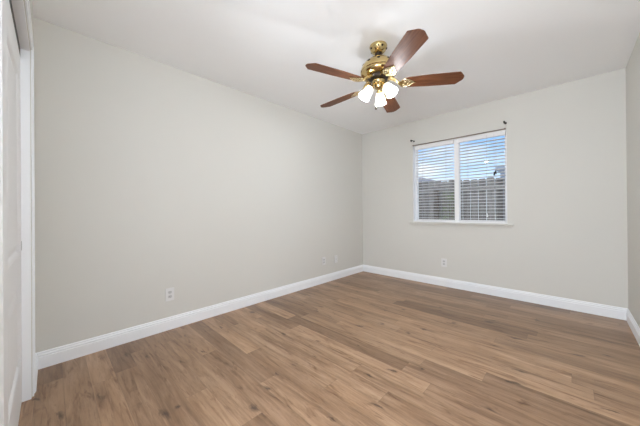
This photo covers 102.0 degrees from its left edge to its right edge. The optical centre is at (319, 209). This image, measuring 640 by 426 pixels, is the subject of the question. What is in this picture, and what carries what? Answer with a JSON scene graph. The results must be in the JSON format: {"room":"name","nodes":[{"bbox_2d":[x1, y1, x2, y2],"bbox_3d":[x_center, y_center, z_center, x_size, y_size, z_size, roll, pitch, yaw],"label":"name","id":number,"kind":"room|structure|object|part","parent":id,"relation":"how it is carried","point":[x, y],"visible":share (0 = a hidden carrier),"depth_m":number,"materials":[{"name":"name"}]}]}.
{"room":"empty bedroom","nodes":[
{"label":"empty bedroom","id":0,"kind":"room"},
{"bbox_2d":[23,0,33,376],"bbox_3d":[-1.297,-0.124,1.061,1.990,2.440,0.110,-1,0,44],"label":"wall","id":1,"kind":"structure","parent":0,"point":[30,1],"depth_m":1.52,"materials":[{"name":"white paint"}]},
{"bbox_2d":[0,0,21,425],"bbox_3d":[-1.431,0.105,1.194,0.802,1.960,0.032,-1,0,44],"label":"door","id":2,"kind":"structure","parent":1,"relation":"in","point":[10,76],"depth_m":1.11,"materials":[{"name":"white paint"}]},
{"bbox_3d":[-1.433,-0.250,1.196,0.532,0.975,0.026,-1,0,44],"label":"panel","id":3,"kind":"part","parent":2,"relation":"part of","materials":[{"name":"white paint"}]},
{"bbox_3d":[-1.426,0.622,1.193,0.532,0.450,0.026,-1,0,44],"label":"panel","id":4,"kind":"part","parent":2,"relation":"part of","materials":[{"name":"white paint"}]},
{"bbox_2d":[9,0,19,52],"bbox_3d":[-1.203,-0.906,0.939,1.501,0.053,0.070,-1,0,44],"label":"trim","id":5,"kind":"structure","parent":1,"relation":"attached to","point":[10,2],"depth_m":1.25,"materials":[{"name":"grey metal"}]},
{"bbox_2d":[11,0,31,401],"bbox_3d":[-1.183,0.074,0.950,1.537,2.041,0.107,-1,0,44],"label":"trim","id":6,"kind":"structure","parent":1,"relation":"attached to","point":[17,5],"depth_m":1.50,"materials":[{"name":"white paint"}]},
{"bbox_2d":[25,0,35,395],"bbox_3d":[-1.140,0.044,0.994,1.651,2.100,0.011,-1,0,44],"label":"trim","id":7,"kind":"structure","parent":1,"relation":"attached to","point":[27,4],"depth_m":1.53,"materials":[{"name":"white paint"}]},
{"bbox_2d":[35,353,37,388],"bbox_3d":[-1.843,1.044,1.679,0.328,0.115,0.014,-1,0,44],"label":"baseboard","id":8,"kind":"structure","parent":1,"relation":"attached to","point":[36,356],"depth_m":1.67,"materials":[{"name":"white paint"}]},
{"bbox_2d":[34,17,362,352],"bbox_3d":[-0.891,-0.122,3.024,0.150,2.440,4.900,-1,0,44],"label":"wall","id":9,"kind":"structure","parent":0,"point":[152,177],"depth_m":2.36,"materials":[{"name":"white paint"}]},
{"bbox_2d":[165,287,173,300],"bbox_3d":[-1.384,0.778,2.388,0.009,0.116,0.072,-1,0,44],"label":"wall outlet","id":10,"kind":"object","parent":9,"relation":"attached to","point":[169,292],"visible":1,"depth_m":2.38,"materials":[{"name":"white plastic"}]},
{"bbox_2d":[36,265,362,369],"bbox_3d":[-0.594,1.039,3.201,0.014,0.115,3.940,-1,0,44],"label":"baseboard","id":11,"kind":"structure","parent":9,"relation":"attached to","point":[57,355],"depth_m":2.36,"materials":[{"name":"white paint"}]},
{"bbox_2d":[322,257,325,264],"bbox_3d":[0.058,0.765,3.884,0.009,0.116,0.072,-1,0,44],"label":"wall outlet","id":12,"kind":"object","parent":9,"relation":"attached to","point":[323,258],"visible":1,"depth_m":3.88,"materials":[{"name":"white plastic"}]},
{"bbox_2d":[334,255,337,262],"bbox_3d":[0.254,0.774,4.084,0.014,0.116,0.072,-1,0,44],"label":"outlet","id":13,"kind":"object","parent":9,"relation":"attached to","point":[335,256],"visible":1,"depth_m":4.08,"materials":[{"name":"white plastic"}]},
{"bbox_2d":[18,271,639,425],"bbox_3d":[-0.066,1.147,1.262,3.864,0.120,6.400,-1,0,44],"label":"floor","id":14,"kind":"structure","parent":0,"point":[363,348],"depth_m":1.79,"materials":[{"name":"brown wood"}]},
{"bbox_2d":[32,0,639,133],"bbox_3d":[-0.086,-1.413,1.269,3.864,0.120,6.400,-1,0,44],"label":"ceiling","id":15,"kind":"structure","parent":0,"point":[502,49],"depth_m":2.07,"materials":[{"name":"white paint"}]},
{"bbox_2d":[305,29,463,112],"bbox_3d":[0.448,-1.088,2.181,1.200,0.533,1.253,-1,0,44],"label":"ceiling fan","id":16,"kind":"object","parent":15,"relation":"hanging from","point":[379,69],"visible":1,"depth_m":2.05,"materials":[{"name":"brown wood"}]},
{"bbox_3d":[0.111,-1.034,1.950,0.470,0.006,0.140,0,12,-27],"label":"blade","id":17,"kind":"part","parent":16,"relation":"part of","materials":[{"name":"brown wood"}]},
{"bbox_3d":[0.187,-1.034,2.438,0.470,0.006,0.140,-1,12,45],"label":"blade","id":18,"kind":"part","parent":16,"relation":"part of","materials":[{"name":"brown wood"}]},
{"bbox_3d":[0.372,-0.957,2.123,0.107,0.131,0.116,-1,0,44],"label":"lamp shade","id":19,"kind":"part","parent":16,"relation":"part of","materials":[{"name":"white glass"}]},
{"bbox_3d":[0.518,-0.958,2.248,0.101,0.131,0.120,-1,0,44],"label":"lamp shade","id":20,"kind":"part","parent":16,"relation":"part of","materials":[{"name":"white glass"}]},
{"bbox_3d":[0.553,-0.959,2.056,0.123,0.131,0.099,-1,0,44],"label":"lamp shade","id":21,"kind":"part","parent":16,"relation":"part of","materials":[{"name":"white glass"}]},
{"bbox_3d":[0.675,-1.037,2.515,0.140,0.006,0.470,-14,-6,26],"label":"blade","id":22,"kind":"part","parent":16,"relation":"part of","materials":[{"name":"brown wood"}]},
{"bbox_3d":[0.551,-1.039,1.726,0.140,0.006,0.470,12,-2,-9],"label":"blade","id":23,"kind":"part","parent":16,"relation":"part of","materials":[{"name":"brown wood"}]},
{"bbox_3d":[0.900,-1.040,2.075,0.470,0.006,0.140,0,-12,9],"label":"blade","id":24,"kind":"part","parent":16,"relation":"part of","materials":[{"name":"brown wood"}]},
{"bbox_2d":[362,68,627,307],"bbox_3d":[1.914,-0.142,3.619,3.064,2.440,0.150,-1,0,44],"label":"wall","id":25,"kind":"structure","parent":0,"point":[567,152],"depth_m":2.98,"materials":[{"name":"white paint"}]},
{"bbox_2d":[441,258,446,266],"bbox_3d":[1.755,0.747,3.666,0.072,0.116,0.009,-1,0,44],"label":"wall outlet","id":26,"kind":"object","parent":25,"relation":"attached to","point":[443,261],"visible":1,"depth_m":3.67,"materials":[{"name":"white plastic"}]},
{"bbox_2d":[409,130,513,227],"bbox_3d":[1.893,-0.377,3.602,1.294,1.204,0.171,-1,0,44],"label":"window","id":27,"kind":"structure","parent":25,"relation":"in","point":[457,184],"depth_m":3.58,"materials":[{"name":"white plastic"}]},
{"bbox_3d":[1.722,-0.400,3.854,0.553,1.111,0.028,-1,0,44],"label":"sash","id":28,"kind":"part","parent":27,"relation":"part of","materials":[{"name":"clear glass"}]},
{"bbox_2d":[415,140,454,220],"bbox_3d":[1.676,-0.406,3.797,0.545,1.131,0.063,-1,0,44],"label":"window blind","id":29,"kind":"object","parent":27,"relation":"attached to","point":[450,142],"visible":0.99,"depth_m":3.78,"materials":[{"name":"white plastic"}]},
{"bbox_3d":[1.684,0.150,3.799,0.533,0.018,0.052,-1,0,44],"label":"rail","id":30,"kind":"part","parent":29,"relation":"part of","materials":[{"name":"white plastic"}]},
{"bbox_2d":[413,128,505,145],"bbox_3d":[1.844,-0.986,3.565,1.170,0.018,0.020,-1,0,44],"label":"curtain rod","id":31,"kind":"object","parent":27,"relation":"attached to","point":[504,128],"visible":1,"depth_m":3.48,"materials":[{"name":"brown metal"}]},
{"bbox_3d":[1.852,0.200,3.553,1.294,0.051,0.038,-1,0,44],"label":"sill","id":32,"kind":"part","parent":27,"relation":"part of","materials":[{"name":"white paint"}]},
{"bbox_2d":[458,130,506,221],"bbox_3d":[2.103,-0.410,3.376,0.531,1.131,0.077,-1,0,44],"label":"window blind","id":33,"kind":"object","parent":27,"relation":"attached to","point":[499,133],"visible":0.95,"depth_m":3.35,"materials":[{"name":"white plastic"}]},
{"bbox_3d":[1.996,-0.389,3.496,0.002,1.071,0.055,-1,0,44],"label":"ladder cord","id":34,"kind":"part","parent":33,"relation":"part of","materials":[{"name":"grey plastic"}]},
{"bbox_3d":[2.116,0.146,3.383,0.519,0.018,0.052,-1,0,44],"label":"rail","id":35,"kind":"part","parent":33,"relation":"part of","materials":[{"name":"white plastic"}]},
{"bbox_3d":[2.227,-0.392,3.273,0.002,1.071,0.055,-1,0,44],"label":"ladder cord","id":36,"kind":"part","parent":33,"relation":"part of","materials":[{"name":"white fabric"}]},
{"bbox_3d":[2.148,-0.405,3.444,0.543,1.111,0.028,-1,0,44],"label":"sash","id":37,"kind":"part","parent":27,"relation":"part of","materials":[{"name":"clear glass"}]},
{"bbox_2d":[363,265,627,319],"bbox_3d":[1.866,1.021,3.556,3.064,0.115,0.014,-1,0,44],"label":"baseboard","id":38,"kind":"structure","parent":25,"relation":"attached to","point":[553,301],"depth_m":3.10,"materials":[{"name":"white paint"}]},
{"bbox_2d":[626,33,639,327],"bbox_3d":[1.649,-0.147,1.027,0.150,2.440,4.250,-1,0,44],"label":"wall","id":39,"kind":"structure","parent":0,"point":[633,65],"depth_m":2.23,"materials":[{"name":"white paint"}]},
{"bbox_2d":[626,309,639,345],"bbox_3d":[1.602,1.016,1.085,0.014,0.115,3.940,-1,0,44],"label":"baseboard","id":40,"kind":"structure","parent":39,"relation":"attached to","point":[633,325],"depth_m":2.23,"materials":[{"name":"white paint"}]},
{"label":"outside","id":41,"kind":"structure","parent":0,"visible":0},
{"bbox_3d":[8.517,1.324,11.220,30.000,0.250,19.750,-1,0,44],"label":"ground","id":42,"kind":"structure","parent":41,"visible":0},
{"bbox_2d":[419,177,448,213],"bbox_3d":[5.301,-0.187,16.222,4.490,2.850,5.600,-1,0,44],"label":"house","id":43,"kind":"structure","parent":42,"relation":"on","point":[420,177],"depth_m":13.46,"materials":[{"name":"grey"}]},
{"bbox_2d":[439,192,454,219],"bbox_3d":[3.093,0.385,6.167,0.434,1.685,0.438,0,0,-20],"label":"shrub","id":44,"kind":"object","parent":42,"relation":"on","point":[451,214],"visible":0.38,"depth_m":6.16,"materials":[{"name":"green plant"}]},
{"bbox_3d":[3.090,0.477,6.162,0.188,1.501,0.198,-1,0,44],"label":"stem","id":45,"kind":"part","parent":44,"relation":"part of","materials":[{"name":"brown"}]},
{"bbox_2d":[419,177,504,220],"bbox_3d":[2.867,0.220,6.667,6.400,2.019,0.159,-1,0,44],"label":"fence","id":46,"kind":"object","parent":42,"relation":"on","point":[491,210],"visible":0.12,"depth_m":6.14,"materials":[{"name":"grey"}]},
{"bbox_3d":[2.948,0.369,6.547,0.100,1.720,0.099,-1,0,44],"label":"post","id":47,"kind":"part","parent":46,"relation":"part of","materials":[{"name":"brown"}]},
{"bbox_3d":[2.889,-0.498,6.698,6.400,0.085,0.040,-1,0,44],"label":"rail","id":48,"kind":"part","parent":46,"relation":"part of","materials":[{"name":"grey wood"}]},
{"bbox_2d":[495,166,504,191],"bbox_3d":[10.805,-0.330,10.917,4.740,3.020,5.600,-1,0,44],"label":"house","id":49,"kind":"structure","parent":42,"relation":"on","point":[498,167],"depth_m":10.61,"materials":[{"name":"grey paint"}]}
]}

